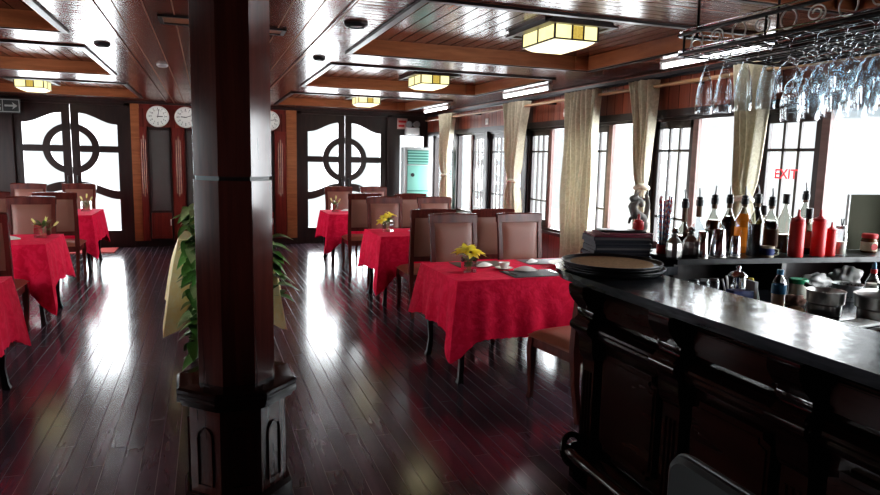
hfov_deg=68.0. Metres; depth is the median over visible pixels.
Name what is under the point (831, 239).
squeeze bottle
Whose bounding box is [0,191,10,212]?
dining chair
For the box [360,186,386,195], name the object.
dining chair
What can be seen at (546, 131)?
window
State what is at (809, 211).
bottle
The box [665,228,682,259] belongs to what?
decanter
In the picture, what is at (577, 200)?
curtain
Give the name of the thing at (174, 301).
cloth
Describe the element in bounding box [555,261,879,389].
countertop
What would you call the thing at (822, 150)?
window
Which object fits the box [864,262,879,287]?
dropper bottle
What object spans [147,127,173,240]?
display cabinet
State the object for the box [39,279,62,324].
dining table
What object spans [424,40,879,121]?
curtain rod
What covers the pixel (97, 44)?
recessed light
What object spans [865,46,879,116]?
wine glass
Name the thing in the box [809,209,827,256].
squeeze bottle
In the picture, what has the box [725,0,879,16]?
tray
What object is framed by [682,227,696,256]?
decanter
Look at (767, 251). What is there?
mug
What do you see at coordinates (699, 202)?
bottle
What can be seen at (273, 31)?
ceiling speaker
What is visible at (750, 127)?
curtain
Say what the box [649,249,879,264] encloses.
shelf
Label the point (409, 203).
dining chair
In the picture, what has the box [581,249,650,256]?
menu
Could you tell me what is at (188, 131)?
display cabinet
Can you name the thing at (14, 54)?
tray
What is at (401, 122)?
notice sign
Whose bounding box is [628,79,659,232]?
curtain
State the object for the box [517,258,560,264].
placemat
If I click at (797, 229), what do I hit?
squeeze bottle
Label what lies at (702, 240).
shaker
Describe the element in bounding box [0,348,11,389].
dining table
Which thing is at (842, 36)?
wine glass
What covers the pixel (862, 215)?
board
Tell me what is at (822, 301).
saucepan
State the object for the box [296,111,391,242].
door
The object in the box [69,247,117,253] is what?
doormat
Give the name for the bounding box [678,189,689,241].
bottle
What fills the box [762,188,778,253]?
bottle
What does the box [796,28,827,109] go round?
wine glass
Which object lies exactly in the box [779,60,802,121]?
wine glass
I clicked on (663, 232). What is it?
holder
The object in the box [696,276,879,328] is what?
countertop
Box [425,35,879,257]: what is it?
wall
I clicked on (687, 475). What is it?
bar chair
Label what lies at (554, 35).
ceiling lamp
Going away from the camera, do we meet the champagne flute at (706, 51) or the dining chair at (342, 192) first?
the champagne flute at (706, 51)
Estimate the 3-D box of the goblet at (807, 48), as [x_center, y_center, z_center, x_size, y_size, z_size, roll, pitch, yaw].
[1.489,-0.721,2.659,0.082,0.168,0.081,2,8,6]
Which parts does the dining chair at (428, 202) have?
rail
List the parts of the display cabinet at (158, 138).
glass door, door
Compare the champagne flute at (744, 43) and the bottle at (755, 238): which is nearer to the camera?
the champagne flute at (744, 43)
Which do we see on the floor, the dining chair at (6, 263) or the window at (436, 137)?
the dining chair at (6, 263)
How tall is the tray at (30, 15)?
0.216 m
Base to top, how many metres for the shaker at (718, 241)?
0.155 m
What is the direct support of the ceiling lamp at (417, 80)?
hanging from the ceiling at (50, 40)
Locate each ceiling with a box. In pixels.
[0,0,879,113]
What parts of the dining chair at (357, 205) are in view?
leg, leg, seat, rail, rail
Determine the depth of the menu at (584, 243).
3.44 m
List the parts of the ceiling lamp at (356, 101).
lamp shade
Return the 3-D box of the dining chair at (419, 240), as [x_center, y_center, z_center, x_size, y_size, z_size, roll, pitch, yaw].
[-0.160,0.126,6.726,0.470,1.093,0.561,-2,8,-20]
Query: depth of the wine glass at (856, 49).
2.65 m
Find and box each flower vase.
[31,216,58,237]
[80,193,92,210]
[330,196,339,211]
[376,212,396,231]
[452,243,484,272]
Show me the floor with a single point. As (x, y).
(91, 406)
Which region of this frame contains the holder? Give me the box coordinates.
[656,196,672,253]
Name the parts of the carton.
panel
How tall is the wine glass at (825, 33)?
0.205 m
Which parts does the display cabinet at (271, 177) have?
glass door, door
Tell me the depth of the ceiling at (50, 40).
5.19 m
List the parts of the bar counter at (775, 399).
foot rail, panel, panel, rail moulding, panel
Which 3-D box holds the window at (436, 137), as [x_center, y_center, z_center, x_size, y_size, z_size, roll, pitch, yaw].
[0.102,-1.365,11.696,0.060,1.280,1.090,-2,8,-20]
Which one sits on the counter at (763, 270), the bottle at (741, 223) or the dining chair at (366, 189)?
the bottle at (741, 223)
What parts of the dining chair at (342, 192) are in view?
leg, rail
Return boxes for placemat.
[449,261,498,267]
[499,269,558,277]
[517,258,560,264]
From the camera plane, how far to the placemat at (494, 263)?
5.23 m
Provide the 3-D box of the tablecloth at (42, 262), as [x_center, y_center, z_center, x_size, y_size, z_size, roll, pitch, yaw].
[-4.362,0.251,6.019,1.613,0.640,0.977,-2,8,-20]
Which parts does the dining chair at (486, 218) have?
rail, rail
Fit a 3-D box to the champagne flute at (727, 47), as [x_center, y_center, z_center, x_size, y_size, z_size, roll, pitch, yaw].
[1.170,-0.687,2.684,0.072,0.255,0.070,-6,10,-41]
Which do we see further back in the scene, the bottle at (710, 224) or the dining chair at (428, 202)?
the dining chair at (428, 202)
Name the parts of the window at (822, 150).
sash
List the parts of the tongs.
arm, arm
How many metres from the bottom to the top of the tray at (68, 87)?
0.216 m
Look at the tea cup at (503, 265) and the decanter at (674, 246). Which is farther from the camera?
the tea cup at (503, 265)
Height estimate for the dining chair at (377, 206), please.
1.093 m
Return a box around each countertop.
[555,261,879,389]
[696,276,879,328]
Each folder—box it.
[584,231,652,237]
[592,230,653,234]
[596,228,646,232]
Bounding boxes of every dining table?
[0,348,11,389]
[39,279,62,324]
[87,240,102,270]
[323,237,334,264]
[368,268,386,304]
[424,319,464,383]
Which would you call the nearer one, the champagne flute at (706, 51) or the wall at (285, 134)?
the champagne flute at (706, 51)
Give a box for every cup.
[495,261,512,269]
[548,259,562,264]
[656,244,665,253]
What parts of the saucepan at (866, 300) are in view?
lid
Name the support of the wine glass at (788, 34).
hanging from the glass rack
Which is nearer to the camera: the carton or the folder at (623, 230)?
the carton
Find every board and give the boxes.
[840,318,879,327]
[843,194,879,249]
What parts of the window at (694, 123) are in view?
sash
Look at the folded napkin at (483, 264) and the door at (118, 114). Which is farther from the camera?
the door at (118, 114)
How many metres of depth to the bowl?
4.99 m
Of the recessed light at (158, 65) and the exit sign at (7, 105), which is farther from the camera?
the exit sign at (7, 105)
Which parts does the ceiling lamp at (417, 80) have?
lamp shade, amber pane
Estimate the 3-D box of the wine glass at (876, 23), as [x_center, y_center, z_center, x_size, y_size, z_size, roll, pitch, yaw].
[1.465,-0.635,2.158,0.085,0.205,0.086,0,8,-9]
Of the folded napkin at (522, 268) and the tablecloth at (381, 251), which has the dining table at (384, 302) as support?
the tablecloth at (381, 251)
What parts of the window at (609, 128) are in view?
sash, frame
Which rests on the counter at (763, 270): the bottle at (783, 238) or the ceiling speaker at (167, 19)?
the bottle at (783, 238)
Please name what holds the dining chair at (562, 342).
on the floor
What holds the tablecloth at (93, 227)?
on the dining table at (99, 241)
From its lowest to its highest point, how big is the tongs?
0.142 m
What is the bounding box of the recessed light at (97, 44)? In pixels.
[94,42,110,47]
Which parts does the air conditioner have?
panel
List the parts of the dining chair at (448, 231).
leg, rail, leg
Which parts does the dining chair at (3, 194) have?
rail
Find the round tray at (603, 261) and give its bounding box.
[561,253,663,270]
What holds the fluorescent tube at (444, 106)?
attached to the ceiling at (50, 40)
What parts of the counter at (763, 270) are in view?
panel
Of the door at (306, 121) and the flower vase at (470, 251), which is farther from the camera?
the door at (306, 121)
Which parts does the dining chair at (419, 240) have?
leg, seat, leg, rail, rail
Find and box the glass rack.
[677,0,879,66]
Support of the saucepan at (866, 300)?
on the counter at (763, 270)
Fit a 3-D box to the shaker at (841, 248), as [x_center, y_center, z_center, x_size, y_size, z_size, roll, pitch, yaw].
[2.296,-0.062,3.734,0.068,0.205,0.067,-2,8,-20]
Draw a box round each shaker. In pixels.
[695,231,707,258]
[708,228,726,257]
[728,235,740,257]
[835,219,847,254]
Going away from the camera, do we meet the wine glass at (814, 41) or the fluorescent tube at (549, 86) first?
the wine glass at (814, 41)
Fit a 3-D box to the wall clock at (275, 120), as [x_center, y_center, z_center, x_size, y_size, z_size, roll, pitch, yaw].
[-2.991,-2.173,11.435,0.350,0.450,0.045,-2,8,-20]
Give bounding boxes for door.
[5,98,135,246]
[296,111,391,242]
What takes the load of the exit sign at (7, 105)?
attached to the wall at (285, 134)
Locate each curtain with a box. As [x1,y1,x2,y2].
[438,113,455,199]
[503,100,531,211]
[559,88,601,257]
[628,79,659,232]
[728,61,777,223]
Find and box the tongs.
[721,275,728,290]
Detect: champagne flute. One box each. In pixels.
[695,51,713,113]
[713,47,733,112]
[732,43,753,110]
[755,39,777,108]
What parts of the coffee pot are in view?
pot, lid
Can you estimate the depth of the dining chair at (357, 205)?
8.99 m
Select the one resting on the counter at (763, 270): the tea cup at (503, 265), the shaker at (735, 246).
the shaker at (735, 246)
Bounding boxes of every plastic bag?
[800,272,831,286]
[828,265,863,282]
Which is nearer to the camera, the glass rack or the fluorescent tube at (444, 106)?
the glass rack
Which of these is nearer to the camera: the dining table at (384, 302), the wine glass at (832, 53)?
the wine glass at (832, 53)
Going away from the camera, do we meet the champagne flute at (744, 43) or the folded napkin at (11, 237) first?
the champagne flute at (744, 43)
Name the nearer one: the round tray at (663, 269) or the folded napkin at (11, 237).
the round tray at (663, 269)
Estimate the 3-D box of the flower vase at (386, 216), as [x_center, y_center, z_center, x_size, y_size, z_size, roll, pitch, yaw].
[-0.613,-0.297,7.422,0.264,0.225,0.188,-3,9,-30]
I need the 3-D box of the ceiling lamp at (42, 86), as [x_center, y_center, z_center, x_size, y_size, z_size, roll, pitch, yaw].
[-5.575,-2.219,8.936,0.540,0.156,0.680,-2,8,-20]
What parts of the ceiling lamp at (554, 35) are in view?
lamp shade, amber pane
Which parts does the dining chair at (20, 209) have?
leg, rail, leg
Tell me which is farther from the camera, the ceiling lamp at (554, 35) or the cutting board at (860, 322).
the ceiling lamp at (554, 35)
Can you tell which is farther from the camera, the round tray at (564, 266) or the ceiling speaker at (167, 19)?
the ceiling speaker at (167, 19)
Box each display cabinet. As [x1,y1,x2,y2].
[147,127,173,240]
[185,128,195,224]
[269,131,274,238]
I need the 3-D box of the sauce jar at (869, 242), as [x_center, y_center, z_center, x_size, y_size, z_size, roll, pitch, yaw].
[2.539,-0.026,3.852,0.087,0.112,0.093,-2,8,-20]
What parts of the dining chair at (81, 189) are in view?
rail, leg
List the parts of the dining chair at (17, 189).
rail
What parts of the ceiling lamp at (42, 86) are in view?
amber pane, lamp shade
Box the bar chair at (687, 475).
[667,453,755,494]
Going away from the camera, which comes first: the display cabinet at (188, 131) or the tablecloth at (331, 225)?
the tablecloth at (331, 225)
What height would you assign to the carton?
0.130 m
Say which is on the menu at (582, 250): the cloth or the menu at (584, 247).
the menu at (584, 247)
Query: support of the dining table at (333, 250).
on the floor
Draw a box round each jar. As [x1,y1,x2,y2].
[633,214,643,229]
[788,277,808,298]
[860,233,878,252]
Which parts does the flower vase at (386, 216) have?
flower, flower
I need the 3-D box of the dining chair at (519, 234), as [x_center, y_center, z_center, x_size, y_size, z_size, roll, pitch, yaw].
[0.824,0.242,6.027,0.470,1.093,0.561,-2,8,-20]
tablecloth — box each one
[0,276,30,356]
[10,234,75,314]
[64,209,109,258]
[315,210,363,253]
[358,228,497,294]
[408,258,573,363]
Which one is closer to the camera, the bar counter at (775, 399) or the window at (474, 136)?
the bar counter at (775, 399)
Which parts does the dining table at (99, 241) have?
leg, leg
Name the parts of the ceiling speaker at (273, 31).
panel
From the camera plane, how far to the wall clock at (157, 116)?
10.82 m
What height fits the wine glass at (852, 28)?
0.205 m
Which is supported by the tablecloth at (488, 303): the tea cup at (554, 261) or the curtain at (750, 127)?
the tea cup at (554, 261)
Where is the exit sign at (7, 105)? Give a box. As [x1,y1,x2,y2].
[0,98,20,112]
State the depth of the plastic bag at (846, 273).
3.71 m
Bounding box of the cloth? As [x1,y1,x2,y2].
[163,231,286,337]
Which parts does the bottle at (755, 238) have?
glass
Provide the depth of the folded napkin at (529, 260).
5.32 m
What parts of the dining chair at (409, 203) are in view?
rail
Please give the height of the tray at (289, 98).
0.216 m
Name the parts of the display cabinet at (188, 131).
glass door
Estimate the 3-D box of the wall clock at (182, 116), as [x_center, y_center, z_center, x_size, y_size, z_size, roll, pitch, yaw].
[-4.281,-2.138,10.976,0.350,0.450,0.045,-2,8,-20]
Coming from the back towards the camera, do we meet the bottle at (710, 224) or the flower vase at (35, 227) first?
the flower vase at (35, 227)
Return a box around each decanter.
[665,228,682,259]
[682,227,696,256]
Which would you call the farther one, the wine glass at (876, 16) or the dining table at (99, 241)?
the dining table at (99, 241)
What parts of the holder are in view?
glass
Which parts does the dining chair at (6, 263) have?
rail, rail, leg, seat, leg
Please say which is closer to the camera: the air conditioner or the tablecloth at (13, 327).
the tablecloth at (13, 327)
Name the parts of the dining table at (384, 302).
leg, leg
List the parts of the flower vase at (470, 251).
flower, flower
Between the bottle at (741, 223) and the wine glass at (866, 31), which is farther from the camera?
the bottle at (741, 223)
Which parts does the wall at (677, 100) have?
window post, window post, window post, window post, ceiling trim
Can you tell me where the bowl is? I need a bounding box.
[499,261,509,268]
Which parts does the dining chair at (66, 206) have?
rail, rail, seat, leg, leg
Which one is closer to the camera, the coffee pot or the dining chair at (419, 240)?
the coffee pot
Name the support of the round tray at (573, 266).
on the round tray at (663, 269)
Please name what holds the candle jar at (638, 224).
on the folder at (623, 230)
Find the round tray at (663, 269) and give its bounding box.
[564,263,666,276]
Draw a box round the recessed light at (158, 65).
[157,64,167,67]
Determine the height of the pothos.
1.233 m
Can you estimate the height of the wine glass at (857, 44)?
0.205 m
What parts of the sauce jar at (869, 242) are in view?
lid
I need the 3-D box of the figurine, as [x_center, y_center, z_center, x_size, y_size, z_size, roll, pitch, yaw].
[1.156,-0.146,3.795,0.143,0.377,0.109,2,8,6]
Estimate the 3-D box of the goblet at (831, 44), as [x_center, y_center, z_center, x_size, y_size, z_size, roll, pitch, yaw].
[1.529,-0.707,2.563,0.082,0.168,0.081,7,10,36]
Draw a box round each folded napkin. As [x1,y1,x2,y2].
[10,236,20,239]
[476,262,491,266]
[514,266,537,270]
[526,259,536,262]
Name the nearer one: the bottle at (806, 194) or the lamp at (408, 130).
the bottle at (806, 194)
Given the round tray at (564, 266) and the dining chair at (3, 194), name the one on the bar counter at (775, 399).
the round tray at (564, 266)
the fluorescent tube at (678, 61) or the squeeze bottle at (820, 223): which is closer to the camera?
the squeeze bottle at (820, 223)
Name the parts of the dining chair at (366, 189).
rail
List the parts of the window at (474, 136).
sash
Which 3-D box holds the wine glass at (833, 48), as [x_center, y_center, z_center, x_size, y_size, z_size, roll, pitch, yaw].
[1.603,-0.696,2.633,0.086,0.205,0.085,4,8,17]
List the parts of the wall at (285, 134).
ceiling trim, baseboard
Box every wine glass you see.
[775,34,802,92]
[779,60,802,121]
[783,55,804,104]
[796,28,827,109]
[797,57,821,119]
[801,41,828,114]
[802,52,824,103]
[810,33,837,93]
[817,53,843,119]
[823,36,854,112]
[823,48,847,101]
[827,23,857,88]
[835,28,863,91]
[841,49,869,117]
[847,44,874,99]
[850,31,879,110]
[852,16,879,105]
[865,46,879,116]
[866,23,879,88]
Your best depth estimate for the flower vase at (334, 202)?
9.94 m
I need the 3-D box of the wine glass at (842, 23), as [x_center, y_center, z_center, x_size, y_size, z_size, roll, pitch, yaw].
[1.351,-0.640,2.182,0.085,0.205,0.086,3,8,16]
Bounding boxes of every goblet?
[792,48,816,92]
[816,44,839,90]
[839,40,864,87]
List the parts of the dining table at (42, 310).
leg, leg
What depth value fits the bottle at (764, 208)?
3.79 m
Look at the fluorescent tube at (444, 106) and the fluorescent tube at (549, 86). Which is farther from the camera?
the fluorescent tube at (444, 106)
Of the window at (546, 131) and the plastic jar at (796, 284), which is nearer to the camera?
the plastic jar at (796, 284)
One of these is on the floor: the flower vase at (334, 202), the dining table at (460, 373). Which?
the dining table at (460, 373)
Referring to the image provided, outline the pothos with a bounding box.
[173,203,297,370]
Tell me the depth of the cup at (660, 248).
3.61 m
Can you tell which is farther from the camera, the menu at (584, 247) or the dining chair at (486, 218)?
the dining chair at (486, 218)
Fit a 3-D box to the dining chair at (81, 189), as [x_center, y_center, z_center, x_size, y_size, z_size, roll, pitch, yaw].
[-5.442,-0.406,9.804,0.470,1.093,0.561,-2,8,-20]
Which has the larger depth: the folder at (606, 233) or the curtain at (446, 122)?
the curtain at (446, 122)
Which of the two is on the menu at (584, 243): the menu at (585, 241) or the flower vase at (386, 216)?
the menu at (585, 241)
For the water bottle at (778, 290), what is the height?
0.195 m
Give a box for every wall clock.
[146,106,168,126]
[174,107,191,133]
[271,111,279,130]
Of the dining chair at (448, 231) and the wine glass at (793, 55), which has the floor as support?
the dining chair at (448, 231)
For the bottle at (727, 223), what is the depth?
3.75 m
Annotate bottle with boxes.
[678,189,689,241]
[691,188,703,225]
[705,186,720,254]
[720,186,735,251]
[734,186,751,253]
[745,185,764,256]
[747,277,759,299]
[756,205,767,223]
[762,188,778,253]
[770,269,786,306]
[777,194,791,253]
[787,209,805,257]
[800,182,811,230]
[803,208,813,253]
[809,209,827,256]
[825,222,836,255]
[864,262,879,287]
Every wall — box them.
[0,95,427,246]
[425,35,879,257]
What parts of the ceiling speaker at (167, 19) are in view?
panel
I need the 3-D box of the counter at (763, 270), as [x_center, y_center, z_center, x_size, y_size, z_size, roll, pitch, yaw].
[1.934,0.605,3.562,1.860,1.085,1.145,-2,8,-20]
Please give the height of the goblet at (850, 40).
0.168 m
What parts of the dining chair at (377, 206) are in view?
leg, rail, leg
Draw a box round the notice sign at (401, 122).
[397,118,407,128]
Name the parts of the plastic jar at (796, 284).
lid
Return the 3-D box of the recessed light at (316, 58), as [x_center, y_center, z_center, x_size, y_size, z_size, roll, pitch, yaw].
[-1.036,-1.617,5.594,0.110,0.026,0.110,-2,8,-20]
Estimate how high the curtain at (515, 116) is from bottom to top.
1.835 m
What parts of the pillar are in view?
cap moulding, arched panel moulding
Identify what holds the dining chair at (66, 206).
on the floor
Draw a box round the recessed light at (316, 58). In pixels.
[313,56,325,60]
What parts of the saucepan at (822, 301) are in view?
handle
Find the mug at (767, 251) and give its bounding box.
[761,245,778,257]
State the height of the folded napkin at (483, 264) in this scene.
0.030 m
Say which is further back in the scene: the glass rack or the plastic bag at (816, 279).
the plastic bag at (816, 279)
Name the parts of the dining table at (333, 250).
leg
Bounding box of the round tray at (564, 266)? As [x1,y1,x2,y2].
[563,264,660,279]
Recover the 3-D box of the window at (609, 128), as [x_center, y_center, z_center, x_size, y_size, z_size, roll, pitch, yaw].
[1.807,-0.684,6.954,0.060,1.280,1.160,-2,8,-20]
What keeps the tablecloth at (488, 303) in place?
on the dining table at (460, 373)
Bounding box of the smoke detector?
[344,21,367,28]
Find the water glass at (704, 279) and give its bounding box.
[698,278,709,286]
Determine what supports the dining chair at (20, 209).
on the floor
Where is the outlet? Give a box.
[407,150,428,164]
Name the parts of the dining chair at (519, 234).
leg, rail, leg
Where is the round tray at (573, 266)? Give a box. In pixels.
[563,261,662,273]
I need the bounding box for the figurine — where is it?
[628,190,649,230]
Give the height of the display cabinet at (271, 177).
1.900 m
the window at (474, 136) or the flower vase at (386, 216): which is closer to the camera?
the flower vase at (386, 216)
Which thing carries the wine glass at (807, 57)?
hanging from the glass rack
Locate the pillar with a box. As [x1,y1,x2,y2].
[176,0,296,494]
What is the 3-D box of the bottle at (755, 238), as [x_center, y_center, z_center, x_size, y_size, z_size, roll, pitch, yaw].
[1.740,-0.149,3.583,0.085,0.393,0.084,7,9,34]
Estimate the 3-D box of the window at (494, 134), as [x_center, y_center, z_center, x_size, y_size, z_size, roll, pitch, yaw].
[0.949,-1.027,9.341,0.060,1.280,1.160,-2,8,-20]
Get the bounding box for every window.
[434,135,453,208]
[457,132,483,212]
[487,131,507,207]
[525,126,563,232]
[594,121,632,229]
[648,113,733,248]
[753,101,879,233]
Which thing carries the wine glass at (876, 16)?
hanging from the glass rack
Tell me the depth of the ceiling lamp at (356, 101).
10.16 m
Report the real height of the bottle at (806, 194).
0.405 m
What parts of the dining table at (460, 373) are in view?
leg, leg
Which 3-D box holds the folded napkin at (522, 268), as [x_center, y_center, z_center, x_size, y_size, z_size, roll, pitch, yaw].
[0.649,0.157,4.931,0.180,0.032,0.082,2,8,5]
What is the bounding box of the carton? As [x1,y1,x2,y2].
[726,279,757,299]
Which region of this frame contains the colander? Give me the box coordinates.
[831,281,864,301]
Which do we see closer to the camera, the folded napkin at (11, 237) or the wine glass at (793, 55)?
the wine glass at (793, 55)
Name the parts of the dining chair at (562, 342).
leg, seat, leg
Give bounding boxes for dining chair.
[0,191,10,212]
[0,212,30,345]
[5,196,56,234]
[10,183,46,195]
[32,192,86,281]
[62,183,96,258]
[324,186,357,255]
[341,193,381,271]
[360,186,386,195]
[366,196,408,287]
[394,193,426,227]
[396,209,455,318]
[417,196,451,208]
[428,213,494,342]
[471,208,514,258]
[496,212,541,340]
[526,247,582,424]
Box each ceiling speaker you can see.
[157,13,188,25]
[269,27,286,35]
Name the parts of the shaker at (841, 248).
lid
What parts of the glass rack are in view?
hanger rod, trim rod, hanger rod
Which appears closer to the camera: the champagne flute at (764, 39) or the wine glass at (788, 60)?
the champagne flute at (764, 39)
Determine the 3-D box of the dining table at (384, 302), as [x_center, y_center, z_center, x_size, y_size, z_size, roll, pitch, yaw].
[-0.067,0.189,7.574,1.460,0.745,0.760,-2,8,-20]
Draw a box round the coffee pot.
[724,266,747,288]
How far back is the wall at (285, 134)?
11.10 m
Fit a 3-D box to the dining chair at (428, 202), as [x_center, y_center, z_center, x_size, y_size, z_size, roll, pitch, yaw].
[-0.002,-0.092,8.352,0.470,1.093,0.561,-2,8,-20]
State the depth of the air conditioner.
11.95 m
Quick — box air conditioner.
[401,147,430,195]
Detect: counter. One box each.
[555,261,879,494]
[649,249,879,331]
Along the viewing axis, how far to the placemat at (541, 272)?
4.83 m
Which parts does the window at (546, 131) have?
sash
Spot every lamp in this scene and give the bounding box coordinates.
[3,78,60,92]
[345,96,385,106]
[398,71,460,90]
[405,121,419,134]
[505,17,618,54]
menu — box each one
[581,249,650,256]
[582,236,651,243]
[583,233,651,240]
[583,242,652,250]
[583,246,651,253]
[584,240,652,247]
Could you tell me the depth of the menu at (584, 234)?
3.44 m
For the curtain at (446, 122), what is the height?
1.785 m
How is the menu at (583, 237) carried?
on the menu at (585, 241)
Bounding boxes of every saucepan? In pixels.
[804,282,846,316]
[853,283,879,321]
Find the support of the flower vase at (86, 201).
on the tablecloth at (93, 227)
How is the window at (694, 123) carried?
in the wall at (677, 100)
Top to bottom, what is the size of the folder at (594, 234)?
0.009 m
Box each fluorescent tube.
[423,105,449,112]
[502,84,551,98]
[660,38,782,68]
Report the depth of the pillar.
2.74 m
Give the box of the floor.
[0,242,590,494]
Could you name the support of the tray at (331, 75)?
on the ceiling at (50, 40)
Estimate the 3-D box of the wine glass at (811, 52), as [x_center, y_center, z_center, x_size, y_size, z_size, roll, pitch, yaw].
[1.573,-0.711,2.735,0.085,0.205,0.086,-1,8,-15]
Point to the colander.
(848, 286)
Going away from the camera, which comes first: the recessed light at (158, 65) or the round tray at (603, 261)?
the round tray at (603, 261)

